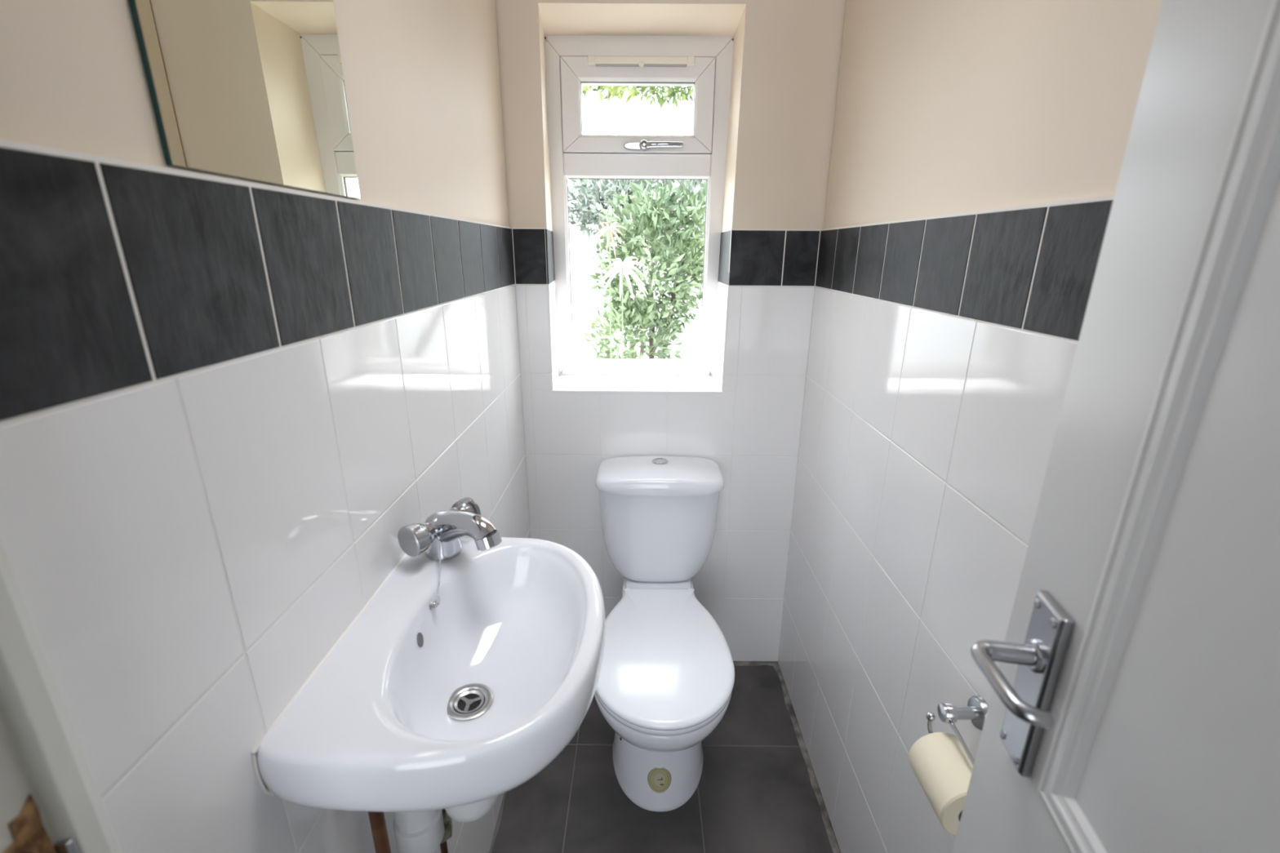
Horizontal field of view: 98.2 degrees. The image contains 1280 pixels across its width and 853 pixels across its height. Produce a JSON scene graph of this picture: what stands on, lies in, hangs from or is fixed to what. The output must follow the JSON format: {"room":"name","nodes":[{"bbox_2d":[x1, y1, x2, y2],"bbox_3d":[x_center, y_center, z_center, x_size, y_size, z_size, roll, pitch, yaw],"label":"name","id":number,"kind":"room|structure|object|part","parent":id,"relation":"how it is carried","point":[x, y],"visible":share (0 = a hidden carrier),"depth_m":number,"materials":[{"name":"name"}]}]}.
{"room":"bathroom","nodes":[
{"label":"bathroom","id":0,"kind":"room"},
{"bbox_2d":[0,0,530,852],"bbox_3d":[-0.407,-0.126,0.923,0.120,2.380,1.310,0,18,0],"label":"wall","id":1,"kind":"structure","parent":0,"point":[227,402],"depth_m":0.47,"materials":[{"name":"white tile"}]},
{"bbox_2d":[128,0,359,199],"bbox_3d":[-0.349,-0.510,0.466,0.004,0.569,0.290,0,18,0],"label":"mirror","id":2,"kind":"object","parent":1,"relation":"attached to","point":[251,90],"visible":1,"depth_m":0.50,"materials":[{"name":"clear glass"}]},
{"bbox_2d":[250,537,604,812],"bbox_3d":[-0.198,0.306,0.707,0.307,0.150,0.416,0,18,0],"label":"basin","id":3,"kind":"object","parent":1,"relation":"attached to","point":[466,700],"visible":0.97,"depth_m":0.65,"materials":[{"name":"white ceramic"}]},
{"bbox_2d":[392,795,497,852],"bbox_3d":[-0.270,0.745,0.847,0.139,0.767,0.090,-3,18,-10],"label":"trap","id":4,"kind":"object","parent":3,"relation":"attached to","point":[415,832],"visible":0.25,"depth_m":0.74,"materials":[{"name":"white plastic"}]},
{"bbox_2d":[444,795,497,822],"bbox_3d":[-0.239,0.483,0.775,0.078,0.128,0.078,0,18,0],"label":"bottle","id":5,"kind":"object","parent":4,"relation":"on","point":[473,811],"depth_m":0.75,"materials":[{"name":"white plastic"}]},
{"bbox_2d":[397,497,502,560],"bbox_3d":[-0.257,0.158,0.801,0.140,0.078,0.119,10,20,29],"label":"mixer tap","id":6,"kind":"object","parent":3,"relation":"on","point":[464,518],"visible":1,"depth_m":0.78,"materials":[{"name":"silver metal"}]},
{"bbox_3d":[-0.316,0.158,0.785,0.046,0.046,0.025,10,20,29],"label":"acrylic handle","id":7,"kind":"part","parent":6,"relation":"part of","materials":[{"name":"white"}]},
{"bbox_2d":[429,536,440,609],"bbox_3d":[-0.280,0.201,0.769,0.014,0.066,0.090,-2,18,-8],"label":"chain","id":8,"kind":"object","parent":6,"relation":"hanging from","point":[433,605],"visible":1,"depth_m":0.75,"materials":[{"name":"silver metal"}]},
{"bbox_3d":[-0.258,0.152,0.796,0.120,0.065,0.047,12,21,33],"label":"spout","id":9,"kind":"part","parent":6,"relation":"part of","materials":[{"name":"silver metal"}]},
{"bbox_3d":[-0.273,0.136,0.856,0.046,0.046,0.025,10,20,29],"label":"acrylic handle","id":10,"kind":"part","parent":6,"relation":"part of","materials":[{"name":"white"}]},
{"bbox_2d":[455,693,484,713],"bbox_3d":[-0.217,0.352,0.706,0.036,0.002,0.036,8,19,22],"label":"drain","id":11,"kind":"object","parent":3,"relation":"on","point":[464,703],"depth_m":0.70,"materials":[{"name":"silver metal"}]},
{"bbox_2d":[488,791,506,852],"bbox_3d":[-0.349,1.004,1.288,0.009,0.006,1.300,0,18,0],"label":"trim","id":12,"kind":"structure","parent":1,"relation":"attached to","point":[500,816],"depth_m":1.36,"materials":[{"name":"grey tile"}]},
{"bbox_2d":[491,665,833,852],"bbox_3d":[-0.486,1.356,0.273,2.145,0.050,3.550,0,18,0],"label":"floor","id":13,"kind":"structure","parent":0,"point":[754,793],"depth_m":1.43,"materials":[{"name":"grey tile"}]},
{"bbox_2d":[367,811,391,852],"bbox_3d":[-0.331,0.751,0.776,0.017,0.800,0.019,0,18,0],"label":"copper pipe","id":14,"kind":"object","parent":13,"relation":"on","point":[377,820],"visible":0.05,"depth_m":0.69,"materials":[{"name":"brown metal"}]},
{"bbox_2d":[440,808,452,852],"bbox_3d":[-0.303,0.711,0.914,0.032,0.792,0.105,0,18,0],"label":"supply pipe","id":15,"kind":"object","parent":13,"relation":"on","point":[447,821],"visible":0.04,"depth_m":0.83,"materials":[{"name":"orange metal"}]},
{"bbox_2d":[594,455,734,812],"bbox_3d":[0.053,0.548,1.460,0.363,0.775,0.688,0,18,0],"label":"toilet","id":16,"kind":"object","parent":13,"relation":"on","point":[666,681],"visible":0.95,"depth_m":1.43,"materials":[{"name":"white ceramic"}]},
{"bbox_2d":[625,577,691,588],"bbox_3d":[0.054,0.458,1.671,0.192,0.020,0.215,0,18,0],"label":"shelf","id":17,"kind":"object","parent":16,"relation":"attached to","point":[629,583],"depth_m":1.62,"materials":[{"name":"white ceramic"}]},
{"bbox_3d":[0.056,0.133,1.578,0.362,0.048,0.210,0,18,0],"label":"cistern lid","id":18,"kind":"part","parent":16,"relation":"part of","materials":[{"name":"white ceramic"}]},
{"bbox_3d":[0.052,0.554,1.353,0.329,0.018,0.473,0,18,0],"label":"seat","id":19,"kind":"part","parent":16,"relation":"part of","materials":[{"name":"white plastic"}]},
{"bbox_3d":[0.052,0.531,1.345,0.334,0.027,0.481,0,18,0],"label":"seat lid","id":20,"kind":"part","parent":16,"relation":"part of","materials":[{"name":"white plastic"}]},
{"bbox_2d":[495,0,846,661],"bbox_3d":[0.069,-0.359,1.662,1.065,2.380,0.246,0,18,0],"label":"wall","id":21,"kind":"structure","parent":0,"point":[745,417],"depth_m":1.56,"materials":[{"name":"white tile"}]},
{"bbox_2d":[544,35,733,375],"bbox_3d":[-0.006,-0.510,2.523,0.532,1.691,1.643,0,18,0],"label":"window","id":22,"kind":"structure","parent":21,"relation":"in","point":[572,62],"depth_m":1.60,"materials":[{"name":"white plastic"}]},
{"bbox_3d":[-0.007,-0.809,1.598,0.080,0.021,0.012,0,18,0],"label":"handle","id":23,"kind":"part","parent":22,"relation":"part of","materials":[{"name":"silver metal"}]},
{"bbox_3d":[-0.007,-0.919,1.598,0.430,0.240,0.055,0,18,0],"label":"sash","id":24,"kind":"part","parent":22,"relation":"part of","materials":[{"name":"white plastic"}]},
{"bbox_2d":[587,55,694,66],"bbox_3d":[0.004,-1.011,1.532,0.295,0.021,0.016,0,18,0],"label":"vent","id":25,"kind":"object","parent":22,"relation":"attached to","point":[593,60],"depth_m":1.53,"materials":[{"name":"beige plastic"}]},
{"bbox_3d":[0.004,-0.998,1.526,0.013,0.013,0.006,0,18,0],"label":"vent knob","id":26,"kind":"part","parent":22,"relation":"part of","materials":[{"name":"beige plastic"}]},
{"bbox_3d":[0.068,-0.803,1.578,0.110,0.018,0.020,2,18,5],"label":"lever","id":27,"kind":"part","parent":22,"relation":"part of","materials":[{"name":"silver metal"}]},
{"bbox_2d":[733,661,776,666],"bbox_3d":[0.061,0.811,1.898,0.825,0.008,0.019,0,18,0],"label":"trim","id":28,"kind":"structure","parent":21,"relation":"attached to","point":[735,663],"depth_m":1.90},
{"bbox_2d":[777,0,1162,852],"bbox_3d":[0.534,0.221,-0.146,0.120,2.380,3.550,0,18,0],"label":"wall","id":29,"kind":"structure","parent":0,"point":[978,149],"depth_m":0.91,"materials":[{"name":"white tile"}]},
{"bbox_2d":[773,661,840,852],"bbox_3d":[0.460,1.024,1.239,0.021,0.009,1.400,0,18,0],"label":"trim","id":30,"kind":"structure","parent":29,"relation":"attached to","point":[833,841],"depth_m":1.52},
{"bbox_2d":[925,695,988,766],"bbox_3d":[0.444,0.431,0.726,0.060,0.082,0.162,0,18,0],"label":"toilet roll holder","id":31,"kind":"object","parent":29,"relation":"attached to","point":[975,711],"visible":0.55,"depth_m":0.76,"materials":[{"name":"silver metal"}]},
{"bbox_2d":[908,732,973,835],"bbox_3d":[0.421,0.478,0.744,0.080,0.080,0.092,0,18,0],"label":"toilet roll","id":32,"kind":"object","parent":31,"relation":"hanging from","point":[942,767],"visible":0.66,"depth_m":0.73,"materials":[{"name":"beige paper"}]},
{"bbox_3d":[0.423,0.442,0.728,0.012,0.059,0.159,0,18,0],"label":"arm","id":33,"kind":"part","parent":31,"relation":"part of","materials":[{"name":"silver metal"}]},
{"bbox_3d":[0.449,0.397,0.768,0.038,0.017,0.017,0,18,0],"label":"post","id":34,"kind":"part","parent":31,"relation":"part of","materials":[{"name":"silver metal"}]},
{"bbox_2d":[952,0,1279,852],"bbox_3d":[0.254,0.319,0.181,0.096,1.968,0.706,4,18,10],"label":"door","id":35,"kind":"structure","parent":29,"relation":"in","point":[1134,707],"depth_m":0.33,"materials":[{"name":"white paint"}]},
{"bbox_3d":[0.279,0.188,0.410,0.046,0.018,0.076,4,18,11],"label":"lever","id":36,"kind":"part","parent":35,"relation":"part of","materials":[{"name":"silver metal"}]},
{"bbox_3d":[0.315,0.207,0.444,0.009,0.149,0.040,4,18,10],"label":"lever plate","id":37,"kind":"part","parent":35,"relation":"part of","materials":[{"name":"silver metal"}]},
{"bbox_3d":[0.298,-0.114,0.192,0.001,0.850,0.163,4,18,10],"label":"panel","id":38,"kind":"part","parent":35,"relation":"part of","materials":[{"name":"white paint"}]},
{"bbox_3d":[-1.015,0.082,0.257,1.270,2.380,0.130,0,18,0],"label":"wall","id":39,"kind":"structure","parent":0,"visible":0},
{"bbox_2d":[0,537,121,852],"bbox_3d":[-0.349,0.248,0.294,0.064,2.050,0.124,0,18,0],"label":"trim","id":40,"kind":"structure","parent":39,"relation":"attached to","point":[51,802],"depth_m":0.30,"materials":[{"name":"grey paint"}]},
{"bbox_3d":[-0.332,0.264,0.327,0.008,0.051,0.005,0,18,0],"label":"strike plate","id":41,"kind":"part","parent":40,"relation":"part of","materials":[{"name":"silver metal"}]},
{"label":"outside","id":42,"kind":"structure","parent":0,"visible":0},
{"bbox_3d":[-0.319,-1.394,9.805,28.000,0.100,15.615,0,18,0],"label":"ground","id":43,"kind":"structure","parent":42,"visible":0},
{"bbox_2d":[591,222,626,358],"bbox_3d":[-0.140,-0.070,2.665,0.157,1.718,0.060,-2,18,-9],"label":"leaf plant","id":44,"kind":"object","parent":43,"relation":"on","point":[611,228],"visible":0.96,"depth_m":2.44,"materials":[{"name":"beige plant"}]},
{"bbox_3d":[-0.138,-0.061,2.685,0.006,1.690,0.016,0,18,0],"label":"stem","id":45,"kind":"part","parent":44,"relation":"part of","materials":[{"name":"green plant"}]},
{"bbox_2d":[599,256,648,358],"bbox_3d":[-0.073,0.017,2.628,0.216,1.575,0.095,0,18,0],"label":"leaf plant","id":46,"kind":"object","parent":43,"relation":"on","point":[624,267],"visible":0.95,"depth_m":2.42,"materials":[{"name":"green plant"}]},
{"bbox_3d":[-0.082,0.028,2.661,0.006,1.535,0.016,0,18,0],"label":"stem","id":47,"kind":"part","parent":46,"relation":"part of","materials":[{"name":"green plant"}]},
{"bbox_2d":[568,215,702,359],"bbox_3d":[-0.323,-1.637,7.111,18.000,2.000,0.200,0,18,0],"label":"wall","id":48,"kind":"structure","parent":43,"relation":"on","point":[584,300],"depth_m":7.04,"materials":[{"name":"white"}]},
{"bbox_2d":[568,85,703,235],"bbox_3d":[0.712,-2.128,5.973,3.278,3.696,1.171,0,18,0],"label":"tree","id":49,"kind":"object","parent":43,"relation":"on","point":[618,91],"visible":0.09,"depth_m":5.70,"materials":[{"name":"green plant"}]},
{"bbox_2d":[568,178,707,358],"bbox_3d":[0.143,-1.204,5.150,1.748,2.379,1.080,0,18,0],"label":"shrub","id":50,"kind":"object","parent":43,"relation":"on","point":[586,197],"visible":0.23,"depth_m":4.69,"materials":[{"name":"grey plant"}]},
{"bbox_3d":[0.167,-0.967,5.300,0.737,1.838,0.393,0,18,0],"label":"stem","id":51,"kind":"part","parent":50,"relation":"part of","materials":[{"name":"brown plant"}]},
{"bbox_2d":[581,179,706,359],"bbox_3d":[0.121,-0.631,3.865,1.027,2.066,0.855,0,18,0],"label":"shrub","id":52,"kind":"object","parent":43,"relation":"on","point":[649,224],"visible":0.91,"depth_m":3.59,"materials":[{"name":"green plant"}]},
{"bbox_3d":[0.124,-0.394,3.985,0.415,1.542,0.090,-10,21,-30],"label":"stem","id":53,"kind":"part","parent":52,"relation":"part of","materials":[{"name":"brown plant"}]}
]}

